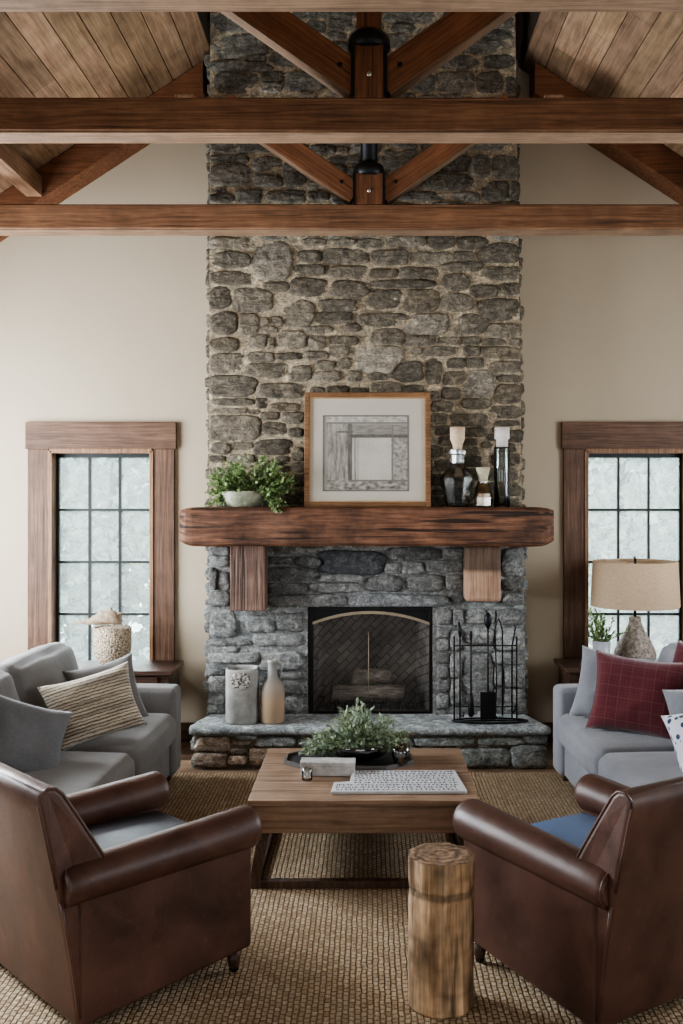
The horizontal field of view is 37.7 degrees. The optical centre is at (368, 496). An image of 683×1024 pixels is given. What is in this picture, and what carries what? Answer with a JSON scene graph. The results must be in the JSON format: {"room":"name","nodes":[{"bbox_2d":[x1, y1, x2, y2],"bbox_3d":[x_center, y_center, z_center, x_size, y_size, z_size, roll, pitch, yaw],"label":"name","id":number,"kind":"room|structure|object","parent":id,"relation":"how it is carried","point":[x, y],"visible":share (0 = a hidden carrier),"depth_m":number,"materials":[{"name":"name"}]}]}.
{"room":"living room","nodes":[
{"label":"living room","id":0,"kind":"room"},
{"bbox_2d":[0,68,682,721],"bbox_3d":[0.000,-1.010,7.230,6.800,5.520,0.160,0,0,0],"label":"wall","id":1,"kind":"structure","parent":0,"point":[93,328],"depth_m":7.15,"materials":[{"name":"paint"}]},
{"bbox_2d":[25,422,176,659],"bbox_3d":[-1.910,0.432,7.190,1.086,1.935,0.220,0,0,0],"label":"window","id":2,"kind":"structure","parent":1,"relation":"in","point":[46,443],"depth_m":7.12,"materials":[{"name":"brown wood"}]},
{"bbox_2d":[0,61,208,241],"bbox_3d":[-2.268,-2.170,7.029,2.245,1.688,0.238,0,0,0],"label":"rafter","id":3,"kind":"object","parent":1,"relation":"attached to","point":[81,164],"visible":0.56,"depth_m":6.91,"materials":[{"name":"brown wood"}]},
{"bbox_2d":[181,722,195,741],"bbox_3d":[-2.300,1.680,7.140,2.200,0.140,0.020,0,0,0],"label":"baseboard","id":4,"kind":"structure","parent":1,"relation":"attached to","point":[185,737],"depth_m":7.13,"materials":[{"name":"brown wood"}]},
{"bbox_2d":[541,722,552,741],"bbox_3d":[2.300,1.680,7.140,2.200,0.140,0.020,0,0,0],"label":"baseboard","id":5,"kind":"structure","parent":1,"relation":"attached to","point":[550,724],"depth_m":7.13,"materials":[{"name":"brown wood"}]},
{"bbox_2d":[529,61,682,203],"bbox_3d":[2.268,-2.170,7.029,2.245,1.688,0.238,0,0,0],"label":"rafter","id":6,"kind":"object","parent":1,"relation":"attached to","point":[655,164],"visible":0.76,"depth_m":6.91,"materials":[{"name":"brown wood"}]},
{"bbox_2d":[561,422,682,657],"bbox_3d":[1.910,0.432,7.190,1.086,1.935,0.220,0,0,0],"label":"window","id":7,"kind":"structure","parent":1,"relation":"in","point":[580,441],"depth_m":7.12,"materials":[{"name":"brown wood"}]},
{"bbox_2d":[0,12,682,193],"bbox_3d":[0.000,-2.681,2.585,7.200,2.498,9.450,0,0,0],"label":"ceiling","id":8,"kind":"structure","parent":0,"point":[43,54],"depth_m":6.20,"materials":[{"name":"brown wood"}]},
{"bbox_2d":[0,143,41,196],"bbox_3d":[-2.310,-2.142,2.500,0.110,0.140,8.800,0,0,0],"label":"purlin","id":9,"kind":"object","parent":8,"relation":"attached to","point":[13,167],"visible":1,"depth_m":6.51,"materials":[{"name":"brown wood"}]},
{"bbox_2d":[0,12,682,142],"bbox_3d":[0.000,-2.578,4.827,6.780,2.375,0.204,0,0,0],"label":"roof truss","id":10,"kind":"object","parent":8,"relation":"attached to","point":[369,82],"visible":1,"depth_m":4.75,"materials":[{"name":"brown wood"}]},
{"bbox_2d":[0,94,682,235],"bbox_3d":[0.000,-2.725,6.495,6.760,2.020,0.199,0,0,0],"label":"roof truss","id":11,"kind":"object","parent":8,"relation":"attached to","point":[372,212],"visible":0.92,"depth_m":6.42,"materials":[{"name":"brown wood"}]},
{"bbox_2d":[0,0,682,11],"bbox_3d":[0.000,-2.583,3.490,6.780,2.365,0.180,0,0,0],"label":"ceiling beam","id":12,"kind":"structure","parent":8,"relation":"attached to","point":[5,5],"depth_m":3.53,"materials":[{"name":"brown wood"}]},
{"bbox_2d":[176,742,557,772],"bbox_3d":[0.000,1.810,2.575,6.800,0.120,9.150,0,0,0],"label":"floor","id":13,"kind":"structure","parent":0,"point":[187,753],"depth_m":6.42,"materials":[{"name":"brown wood"}]},
{"bbox_2d":[76,660,183,685],"bbox_3d":[-1.700,1.450,6.814,0.800,0.600,0.452,0,0,0],"label":"side table","id":14,"kind":"object","parent":13,"relation":"on","point":[145,671],"visible":0.15,"depth_m":6.75,"materials":[{"name":"brown wood"}]},
{"bbox_2d":[93,624,131,664],"bbox_3d":[-1.744,1.015,6.800,0.256,0.270,0.256,0,0,0],"label":"wicker vase","id":15,"kind":"object","parent":14,"relation":"on","point":[112,642],"visible":0.76,"depth_m":6.70,"materials":[{"name":"beige wicker"}]},
{"bbox_2d":[73,608,122,624],"bbox_3d":[-1.844,0.811,6.799,0.342,0.118,0.098,0,0,0],"label":"bird ornament","id":16,"kind":"object","parent":15,"relation":"on","point":[110,616],"visible":1,"depth_m":6.77,"materials":[{"name":"beige ceramic"}]},
{"bbox_2d":[0,773,682,1023],"bbox_3d":[0.000,1.742,3.750,4.500,0.014,5.100,0,0,0],"label":"jute rug","id":17,"kind":"object","parent":13,"relation":"on","point":[312,956],"visible":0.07,"depth_m":3.80,"materials":[{"name":"beige wicker"}]},
{"bbox_2d":[0,642,180,794],"bbox_3d":[-1.645,1.293,5.212,0.979,0.884,2.040,0,0,2],"label":"sofa","id":18,"kind":"object","parent":17,"relation":"on","point":[155,746],"visible":0.36,"depth_m":5.28,"materials":[{"name":"grey fabric"}]},
{"bbox_2d":[0,670,19,700],"bbox_3d":[-1.884,1.096,4.656,0.335,0.490,0.907,0,0,2],"label":"cushion","id":19,"kind":"object","parent":18,"relation":"on","point":[7,686],"depth_m":4.94,"materials":[{"name":"grey fabric"}]},
{"bbox_2d":[0,695,72,772],"bbox_3d":[-1.647,1.155,4.720,0.575,0.519,0.258,0,0,-37],"label":"throw pillow","id":20,"kind":"object","parent":18,"relation":"on","point":[31,736],"visible":0.84,"depth_m":4.68,"materials":[{"name":"fabric"}]},
{"bbox_2d":[0,642,78,708],"bbox_3d":[-1.851,1.095,5.570,0.339,0.485,0.900,0,0,2],"label":"cushion","id":21,"kind":"object","parent":18,"relation":"on","point":[43,665],"depth_m":5.37,"materials":[{"name":"grey fabric"}]},
{"bbox_2d":[25,751,134,794],"bbox_3d":[-1.550,1.383,4.644,0.745,0.228,0.911,0,0,2],"label":"seat cushion","id":22,"kind":"object","parent":18,"relation":"on","point":[76,771],"depth_m":4.71,"materials":[{"name":"grey fabric"}]},
{"bbox_2d":[37,661,146,750],"bbox_3d":[-1.450,1.100,5.251,0.541,0.427,0.207,0,0,-33],"label":"throw pillow","id":23,"kind":"object","parent":18,"relation":"on","point":[102,703],"visible":0.87,"depth_m":5.20,"materials":[{"name":"fabric"}]},
{"bbox_2d":[62,653,148,716],"bbox_3d":[-1.490,1.115,5.661,0.467,0.432,0.179,0,0,-24],"label":"throw pillow","id":24,"kind":"object","parent":18,"relation":"on","point":[71,675],"visible":0.22,"depth_m":5.68,"materials":[{"name":"grey fabric"}]},
{"bbox_2d":[65,713,175,775],"bbox_3d":[-1.516,1.383,5.558,0.745,0.226,0.911,0,0,2],"label":"seat cushion","id":25,"kind":"object","parent":18,"relation":"on","point":[148,744],"depth_m":5.35,"materials":[{"name":"grey fabric"}]},
{"bbox_2d":[0,762,261,1023],"bbox_3d":[-0.957,1.327,3.661,0.843,0.816,0.793,0,0,-43],"label":"leather armchair","id":26,"kind":"object","parent":17,"relation":"on","point":[109,899],"visible":1,"depth_m":3.37,"materials":[{"name":"brown leather"}]},
{"bbox_2d":[88,811,186,849],"bbox_3d":[-0.870,1.360,3.743,0.519,0.215,0.511,0,0,-43],"label":"seat cushion","id":27,"kind":"object","parent":26,"relation":"on","point":[109,828],"depth_m":3.83,"materials":[{"name":"fabric"}]},
{"bbox_2d":[247,748,478,888],"bbox_3d":[-0.025,1.541,4.900,1.030,0.388,0.949,0,0,0],"label":"coffee table","id":28,"kind":"object","parent":17,"relation":"on","point":[283,802],"visible":0.68,"depth_m":4.45,"materials":[{"name":"brown wood"}]},
{"bbox_2d":[302,767,312,780],"bbox_3d":[-0.294,1.317,4.755,0.052,0.060,0.051,0,0,0],"label":"glass jar","id":29,"kind":"object","parent":28,"relation":"on","point":[303,769],"visible":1,"depth_m":4.77,"materials":[{"name":"clear glass"}]},
{"bbox_2d":[300,757,355,775],"bbox_3d":[-0.199,1.313,4.865,0.266,0.068,0.096,0,0,1],"label":"box","id":30,"kind":"object","parent":28,"relation":"on","point":[320,766],"visible":0.91,"depth_m":4.82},
{"bbox_2d":[284,750,412,770],"bbox_3d":[-0.102,1.336,5.100,0.650,0.022,0.370,0,0,0],"label":"serving tray","id":31,"kind":"object","parent":28,"relation":"on","point":[293,759],"visible":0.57,"depth_m":5.04,"materials":[{"name":"metal"}]},
{"bbox_2d":[298,697,411,761],"bbox_3d":[-0.070,1.181,5.111,0.598,0.309,0.352,0,0,0],"label":"greenery","id":32,"kind":"object","parent":31,"relation":"on","point":[356,739],"visible":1,"depth_m":5.05,"materials":[{"name":"green plant"}]},
{"bbox_2d":[332,740,391,761],"bbox_3d":[-0.046,1.292,5.120,0.330,0.088,0.330,0,0,0],"label":"bowl","id":33,"kind":"object","parent":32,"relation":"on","point":[369,750],"depth_m":5.01,"materials":[{"name":"black ceramic"}]},
{"bbox_2d":[391,743,409,765],"bbox_3d":[0.158,1.288,5.000,0.096,0.095,0.096,0,0,0],"label":"glass votive","id":34,"kind":"object","parent":31,"relation":"on","point":[394,750],"visible":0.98,"depth_m":4.97,"materials":[{"name":"clear glass"}]},
{"bbox_2d":[331,770,466,794],"bbox_3d":[0.135,1.339,4.699,0.620,0.017,0.347,0,0,0],"label":"board","id":35,"kind":"object","parent":28,"relation":"on","point":[365,781],"visible":1,"depth_m":4.64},
{"bbox_2d":[408,843,474,1018],"bbox_3d":[0.248,1.478,3.430,0.230,0.514,0.232,0,0,0],"label":"stool","id":36,"kind":"object","parent":17,"relation":"on","point":[441,876],"visible":1,"depth_m":3.33,"materials":[{"name":"brown wood"}]},
{"bbox_2d":[452,773,682,1023],"bbox_3d":[0.864,1.327,3.626,0.793,0.816,0.843,0,0,-33],"label":"leather armchair","id":37,"kind":"object","parent":17,"relation":"on","point":[586,907],"visible":1,"depth_m":3.29,"materials":[{"name":"brown leather"},{"name":"blue fabric"}]},
{"bbox_2d":[531,813,597,847],"bbox_3d":[0.799,1.360,3.726,0.511,0.215,0.519,0,0,-33],"label":"seat cushion","id":38,"kind":"object","parent":37,"relation":"on","point":[574,829],"depth_m":3.81,"materials":[{"name":"blue fabric"}]},
{"bbox_2d":[553,642,682,787],"bbox_3d":[1.621,1.293,5.212,0.981,0.884,2.041,0,0,-2],"label":"sofa","id":39,"kind":"object","parent":17,"relation":"on","point":[631,759],"visible":0.48,"depth_m":5.26,"materials":[{"name":"grey fabric"}]},
{"bbox_2d":[568,645,654,716],"bbox_3d":[1.390,1.095,5.741,0.472,0.451,0.196,0,0,24],"label":"throw pillow","id":40,"kind":"object","parent":39,"relation":"on","point":[582,704],"visible":0.26,"depth_m":5.75,"materials":[{"name":"grey fabric"}]},
{"bbox_2d":[558,713,673,774],"bbox_3d":[1.493,1.383,5.558,0.745,0.228,0.911,0,0,-2],"label":"seat cushion","id":41,"kind":"object","parent":39,"relation":"on","point":[586,747],"depth_m":5.31,"materials":[{"name":"grey fabric"}]},
{"bbox_2d":[585,650,682,738],"bbox_3d":[1.458,1.078,5.420,0.541,0.453,0.223,0,0,29],"label":"throw pillow","id":42,"kind":"object","parent":39,"relation":"on","point":[629,696],"visible":0.89,"depth_m":5.37,"materials":[{"name":"red fabric"}]},
{"bbox_2d":[598,752,682,787],"bbox_3d":[1.523,1.383,4.644,0.745,0.226,0.911,0,0,-2],"label":"seat cushion","id":43,"kind":"object","parent":39,"relation":"on","point":[631,769],"depth_m":4.77,"materials":[{"name":"grey fabric"}]},
{"bbox_2d":[657,642,676,662],"bbox_3d":[1.827,1.096,5.569,0.335,0.490,0.907,0,0,-2],"label":"cushion","id":44,"kind":"object","parent":39,"relation":"on","point":[667,653],"depth_m":5.84,"materials":[{"name":"grey fabric"}]},
{"bbox_2d":[661,714,682,771],"bbox_3d":[1.613,1.160,4.620,0.553,0.528,0.216,0,0,30],"label":"throw pillow","id":45,"kind":"object","parent":39,"relation":"on","point":[674,723],"visible":0.98,"depth_m":4.70,"materials":[{"name":"white fabric"}]},
{"bbox_2d":[662,689,682,752],"bbox_3d":[1.699,1.130,4.991,0.491,0.465,0.218,0,0,27],"label":"throw pillow","id":46,"kind":"object","parent":39,"relation":"on","point":[674,698],"visible":0.44,"depth_m":5.07,"materials":[{"name":"grey fabric"}]},
{"bbox_2d":[672,639,682,662],"bbox_3d":[1.780,1.020,5.400,0.196,0.454,0.486,0,0,-33],"label":"throw pillow","id":47,"kind":"object","parent":39,"relation":"on","point":[678,656],"visible":0.17,"depth_m":5.51,"materials":[{"name":"red fabric"}]},
{"bbox_2d":[189,12,550,768],"bbox_3d":[0.002,-1.020,6.766,2.342,5.540,0.776,0,0,0],"label":"stone fireplace","id":48,"kind":"object","parent":13,"relation":"on","point":[289,317],"depth_m":6.80,"materials":[{"name":"grey stone"}]},
{"bbox_2d":[175,94,193,97],"bbox_3d":[-1.190,-2.520,6.665,0.120,0.140,0.470,0,0,0],"label":"beam","id":49,"kind":"structure","parent":48,"relation":"attached to","point":[176,95],"depth_m":6.43,"materials":[{"name":"brown wood"}]},
{"bbox_2d":[226,665,258,724],"bbox_3d":[-0.832,1.298,6.575,0.212,0.355,0.221,0,0,0],"label":"stoneware crock","id":50,"kind":"object","parent":48,"relation":"on","point":[242,681],"visible":1,"depth_m":6.48,"materials":[{"name":"ceramic"}]},
{"bbox_2d":[260,659,284,723],"bbox_3d":[-0.633,1.270,6.560,0.160,0.410,0.158,0,0,0],"label":"bottle","id":51,"kind":"object","parent":48,"relation":"on","point":[272,692],"visible":1,"depth_m":6.50,"materials":[{"name":"beige ceramic"}]},
{"bbox_2d":[179,507,553,610],"bbox_3d":[-0.015,0.410,6.646,2.440,0.685,0.306,0,0,0],"label":"mantel shelf","id":52,"kind":"object","parent":48,"relation":"attached to","point":[248,532],"visible":0.98,"depth_m":6.50,"materials":[{"name":"brown wood"}]},
{"bbox_2d":[204,452,297,512],"bbox_3d":[-0.780,-0.096,6.620,0.619,0.407,0.337,0,0,0],"label":"planter","id":53,"kind":"object","parent":52,"relation":"on","point":[235,491],"visible":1,"depth_m":6.54,"materials":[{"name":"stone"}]},
{"bbox_2d":[221,491,264,506],"bbox_3d":[-0.831,0.014,6.635,0.304,0.108,0.304,0,0,0],"label":"bowl","id":54,"kind":"object","parent":53,"relation":"on","point":[230,498],"depth_m":6.51,"materials":[{"name":"ceramic"}]},
{"bbox_2d":[304,392,430,506],"bbox_3d":[-0.010,-0.314,6.641,0.838,0.765,0.081,0,0,0],"label":"framed picture","id":55,"kind":"object","parent":52,"relation":"on","point":[362,449],"visible":1,"depth_m":6.64,"materials":[{"name":"white paper"}]},
{"bbox_2d":[323,415,408,490],"bbox_3d":[-0.021,-0.291,6.638,0.571,0.508,0.001,0,-4,0],"label":"print","id":56,"kind":"object","parent":55,"relation":"attached to","point":[361,452],"depth_m":6.64},
{"bbox_2d":[440,427,474,506],"bbox_3d":[0.587,-0.197,6.630,0.232,0.530,0.221,0,0,0],"label":"glass decanter","id":57,"kind":"object","parent":52,"relation":"on","point":[457,434],"visible":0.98,"depth_m":6.60,"materials":[{"name":"clear glass"}]},
{"bbox_2d":[473,467,492,506],"bbox_3d":[0.750,-0.063,6.580,0.122,0.262,0.122,0,0,22],"label":"flask","id":58,"kind":"object","parent":52,"relation":"on","point":[482,472],"visible":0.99,"depth_m":6.56,"materials":[{"name":"clear glass"}]},
{"bbox_2d":[494,427,509,506],"bbox_3d":[0.884,-0.197,6.650,0.108,0.530,0.108,0,0,0],"label":"bottle","id":59,"kind":"object","parent":52,"relation":"on","point":[501,434],"visible":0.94,"depth_m":6.62,"materials":[{"name":"clear glass"}]},
{"bbox_2d":[330,684,404,701],"bbox_3d":[-0.011,1.361,6.932,0.520,0.124,0.128,0,0,-3],"label":"log","id":60,"kind":"object","parent":48,"relation":"on","point":[392,692],"visible":0.97,"depth_m":6.88,"materials":[{"name":"brown wood"}]},
{"bbox_2d":[351,668,393,684],"bbox_3d":[0.028,1.257,6.987,0.296,0.124,0.128,0,0,-12],"label":"log","id":61,"kind":"object","parent":60,"relation":"on","point":[384,676],"visible":0.94,"depth_m":6.94,"materials":[{"name":"brown wood"}]},
{"bbox_2d":[308,607,431,712],"bbox_3d":[0.009,1.114,6.827,0.846,0.724,0.030,0,0,0],"label":"fireplace screen","id":62,"kind":"object","parent":48,"relation":"on","point":[315,614],"visible":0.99,"depth_m":6.82,"materials":[{"name":"black metal"}]},
{"bbox_2d":[341,683,406,696],"bbox_3d":[0.029,1.366,7.054,0.478,0.104,0.108,0,0,3],"label":"grate","id":63,"kind":"object","parent":48,"relation":"on","point":[346,684],"visible":0.12,"depth_m":7.04,"materials":[{"name":"black metal"}]},
{"bbox_2d":[452,636,527,723],"bbox_3d":[0.794,1.194,6.560,0.502,0.558,0.162,0,0,0],"label":"stand","id":64,"kind":"object","parent":48,"relation":"on","point":[458,720],"visible":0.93,"depth_m":6.56,"materials":[{"name":"black metal"}]},
{"bbox_2d":[458,622,464,717],"bbox_3d":[0.604,1.130,6.536,0.045,0.631,0.026,0,0,15],"label":"poker","id":65,"kind":"object","parent":64,"relation":"hanging from","point":[459,625],"visible":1,"depth_m":6.54,"materials":[{"name":"black metal"}]},
{"bbox_2d":[468,631,473,716],"bbox_3d":[0.667,1.155,6.538,0.044,0.560,0.044,0,0,0],"label":"brush","id":66,"kind":"object","parent":64,"relation":"hanging from","point":[470,699],"visible":1,"depth_m":6.53,"materials":[{"name":"black metal"}]},
{"bbox_2d":[480,612,495,719],"bbox_3d":[0.778,1.105,6.538,0.100,0.700,0.051,0,0,0],"label":"shovel","id":67,"kind":"object","parent":64,"relation":"hanging from","point":[487,699],"visible":1,"depth_m":6.53,"materials":[{"name":"black metal"}]},
{"bbox_2d":[494,618,502,718],"bbox_3d":[0.844,1.119,6.520,0.062,0.659,0.011,0,0,0],"label":"tongs","id":68,"kind":"object","parent":64,"relation":"hanging from","point":[498,618],"visible":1,"depth_m":6.52,"materials":[{"name":"black metal"}]},
{"bbox_2d":[511,625,515,717],"bbox_3d":[0.946,1.139,6.538,0.032,0.612,0.011,0,0,0],"label":"poker","id":69,"kind":"object","parent":64,"relation":"hanging from","point":[512,711],"visible":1,"depth_m":6.54,"materials":[{"name":"black metal"}]},
{"bbox_2d":[544,94,562,97],"bbox_3d":[1.190,-2.520,6.665,0.120,0.140,0.470,0,0,0],"label":"beam","id":70,"kind":"structure","parent":48,"relation":"attached to","point":[545,95],"depth_m":6.43,"materials":[{"name":"brown wood"}]},
{"bbox_2d":[554,658,657,683],"bbox_3d":[1.725,1.442,6.814,0.850,0.615,0.452,0,0,0],"label":"side table","id":71,"kind":"object","parent":13,"relation":"on","point":[569,668],"visible":0.16,"depth_m":6.77,"materials":[{"name":"brown wood"}]},
{"bbox_2d":[586,607,627,652],"bbox_3d":[1.585,0.932,6.674,0.288,0.406,0.170,0,0,0],"label":"potted plant","id":72,"kind":"object","parent":71,"relation":"on","point":[598,643],"visible":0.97,"depth_m":6.63,"materials":[{"name":"green plant"}]},
{"bbox_2d":[590,556,680,660],"bbox_3d":[1.809,0.767,6.800,0.594,0.736,0.594,0,0,0],"label":"table lamp","id":73,"kind":"object","parent":71,"relation":"on","point":[629,584],"visible":0.89,"depth_m":6.59,"materials":[{"name":"fabric"}]},
{"label":"outside","id":74,"kind":"structure","parent":0,"visible":0},
{"bbox_2d":[61,549,669,659],"bbox_3d":[0.000,2.210,26.160,60.000,0.080,37.680,0,0,0],"label":"ground","id":75,"kind":"structure","parent":74,"point":[136,627],"depth_m":14.42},
{"bbox_2d":[61,458,148,659],"bbox_3d":[-3.079,0.310,12.003,2.596,3.732,2.709,0,0,0],"label":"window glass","id":76,"kind":"object","parent":75,"relation":"on","point":[106,478],"visible":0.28,"depth_m":11.34,"materials":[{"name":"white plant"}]},
{"bbox_2d":[61,458,148,641],"bbox_3d":[-4.436,0.327,14.992,2.745,3.699,2.676,0,0,0],"label":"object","id":77,"kind":"object","parent":75,"relation":"on","point":[136,487],"visible":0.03,"depth_m":14.72,"materials":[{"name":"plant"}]},
{"bbox_2d":[589,458,676,657],"bbox_3d":[3.054,0.310,12.016,2.515,3.732,2.649,0,0,-4],"label":"window glass","id":78,"kind":"object","parent":75,"relation":"on","point":[602,494],"visible":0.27,"depth_m":11.41,"materials":[{"name":"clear glass"}]},
{"bbox_2d":[589,458,676,642],"bbox_3d":[4.419,0.273,15.001,2.652,3.808,2.653,0,0,0],"label":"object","id":79,"kind":"object","parent":75,"relation":"on","point":[663,522],"visible":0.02,"depth_m":14.43,"materials":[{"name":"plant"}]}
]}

